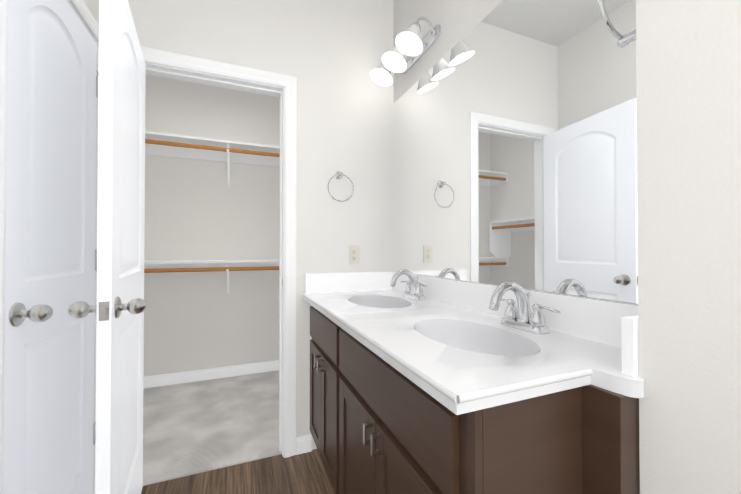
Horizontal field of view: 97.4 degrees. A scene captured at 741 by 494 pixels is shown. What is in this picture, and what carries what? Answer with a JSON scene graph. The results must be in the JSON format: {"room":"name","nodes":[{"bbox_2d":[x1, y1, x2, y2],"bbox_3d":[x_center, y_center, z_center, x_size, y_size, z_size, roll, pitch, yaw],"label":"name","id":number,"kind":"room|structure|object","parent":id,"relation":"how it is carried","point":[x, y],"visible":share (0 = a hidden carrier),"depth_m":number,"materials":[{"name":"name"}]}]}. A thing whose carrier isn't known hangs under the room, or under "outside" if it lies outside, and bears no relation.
{"room":"bathroom","nodes":[
{"label":"bathroom","id":0,"kind":"room"},
{"bbox_2d":[83,0,98,23],"bbox_3d":[-1.150,-1.293,1.136,0.120,0.738,0.646,0,-1,-22],"label":"wall","id":1,"kind":"structure","parent":0,"point":[92,6],"depth_m":1.41,"materials":[{"name":"white paint"}]},
{"bbox_2d":[3,0,98,493],"bbox_3d":[-1.076,0.128,1.160,0.115,2.058,0.636,0,-1,-22],"label":"door","id":2,"kind":"structure","parent":1,"relation":"in","point":[49,438],"depth_m":1.09,"materials":[{"name":"white paint"}]},
{"bbox_2d":[143,74,279,376],"bbox_3d":[-1.359,-0.228,3.010,2.190,2.831,0.120,0,-1,-22],"label":"wall","id":3,"kind":"structure","parent":0,"point":[198,209],"depth_m":2.91,"materials":[{"name":"white paint"}]},
{"bbox_2d":[143,360,278,387],"bbox_3d":[-1.334,1.131,2.936,1.950,0.092,0.013,0,-1,-22],"label":"baseboard","id":4,"kind":"structure","parent":3,"relation":"attached to","point":[229,371],"depth_m":2.89,"materials":[{"name":"white paint"}]},
{"bbox_2d":[144,131,279,295],"bbox_3d":[-1.275,-0.221,2.802,1.946,1.321,0.326,0,-1,-22],"label":"shelf","id":5,"kind":"object","parent":3,"relation":"attached to","point":[183,146],"visible":0.4,"depth_m":2.61,"materials":[{"name":"white paint"}]},
{"bbox_2d":[143,370,281,485],"bbox_3d":[-1.110,1.207,2.383,2.190,0.072,1.445,0,-1,-22],"label":"floor","id":6,"kind":"structure","parent":0,"point":[192,428],"depth_m":2.14,"materials":[{"name":"grey carpet"}]},
{"bbox_2d":[141,449,334,493],"bbox_3d":[0.127,1.190,0.133,1.750,0.061,3.655,0,-1,-22],"label":"floor","id":7,"kind":"structure","parent":0,"point":[304,473],"depth_m":1.64,"materials":[{"name":"brown wood"}]},
{"bbox_2d":[303,269,644,493],"bbox_3d":[0.161,0.640,1.284,0.582,1.061,1.504,0,-1,-22],"label":"bathroom vanity","id":8,"kind":"object","parent":7,"relation":"on","point":[421,384],"visible":1,"depth_m":0.80,"materials":[{"name":"brown wood"}]},
{"bbox_2d":[303,271,644,414],"bbox_3d":[0.161,0.278,1.287,0.582,0.259,1.504,0,-1,-22],"label":"countertop","id":9,"kind":"structure","parent":8,"relation":"on","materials":[{"name":"white stone"}]},
{"bbox_2d":[390,269,426,300],"bbox_3d":[0.175,0.189,1.665,0.164,0.151,0.262,0,-1,-22],"label":"faucet","id":10,"kind":"object","parent":9,"relation":"on","point":[413,290],"depth_m":1.66,"materials":[{"name":"silver metal"}]},
{"bbox_2d":[489,281,560,334],"bbox_3d":[0.438,0.183,1.016,0.164,0.151,0.262,0,-1,-22],"label":"faucet","id":11,"kind":"object","parent":9,"relation":"on","point":[514,322],"depth_m":1.01,"materials":[{"name":"silver metal"}]},
{"bbox_2d":[128,0,392,449],"bbox_3d":[-0.814,-0.240,1.775,2.270,2.831,0.120,0,-1,-22],"label":"wall","id":12,"kind":"structure","parent":0,"point":[337,50],"depth_m":1.92,"materials":[{"name":"white paint"}]},
{"bbox_2d":[68,0,145,493],"bbox_3d":[-0.962,0.129,1.284,0.195,2.058,0.722,0,-1,-28],"label":"closet door","id":13,"kind":"structure","parent":12,"relation":"in","point":[118,308],"depth_m":1.07,"materials":[{"name":"white paint"}]},
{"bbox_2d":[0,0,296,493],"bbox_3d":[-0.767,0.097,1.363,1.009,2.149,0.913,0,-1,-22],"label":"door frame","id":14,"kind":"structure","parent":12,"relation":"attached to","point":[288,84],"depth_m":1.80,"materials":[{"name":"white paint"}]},
{"bbox_2d":[296,434,311,441],"bbox_3d":[-0.237,1.122,2.067,0.509,0.092,0.013,0,-1,-22],"label":"baseboard","id":15,"kind":"structure","parent":12,"relation":"attached to","point":[306,437],"depth_m":1.87,"materials":[{"name":"white paint"}]},
{"bbox_2d":[327,171,353,201],"bbox_3d":[-0.182,-0.362,1.936,0.162,0.191,0.057,0,-1,-22],"label":"towel ring","id":16,"kind":"object","parent":12,"relation":"attached to","point":[338,175],"visible":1,"depth_m":1.93,"materials":[{"name":"silver metal"}]},
{"bbox_2d":[349,245,359,263],"bbox_3d":[-0.098,0.046,1.993,0.070,0.118,0.008,0,-1,-22],"label":"duplex electrical outlet","id":17,"kind":"object","parent":12,"relation":"attached to","point":[354,254],"visible":1,"depth_m":1.99,"materials":[{"name":"beige plastic"}]},
{"bbox_2d":[370,17,440,86],"bbox_3d":[0.169,-1.048,1.755,0.226,0.184,0.473,0,-1,-22],"label":"sconce","id":18,"kind":"object","parent":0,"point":[412,45],"visible":1,"depth_m":1.71,"materials":[{"name":"white glass"}]},
{"bbox_2d":[393,0,637,304],"bbox_3d":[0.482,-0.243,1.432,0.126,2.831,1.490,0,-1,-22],"label":"mirror","id":19,"kind":"object","parent":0,"point":[515,141],"depth_m":1.15,"materials":[{"name":"clear glass"}]},
{"bbox_2d":[636,0,740,493],"bbox_3d":[1.055,-0.259,-0.229,0.314,2.831,2.020,0,-1,-22],"label":"wall","id":20,"kind":"structure","parent":0,"point":[688,63],"depth_m":0.57,"materials":[{"name":"white paint"}]}
]}

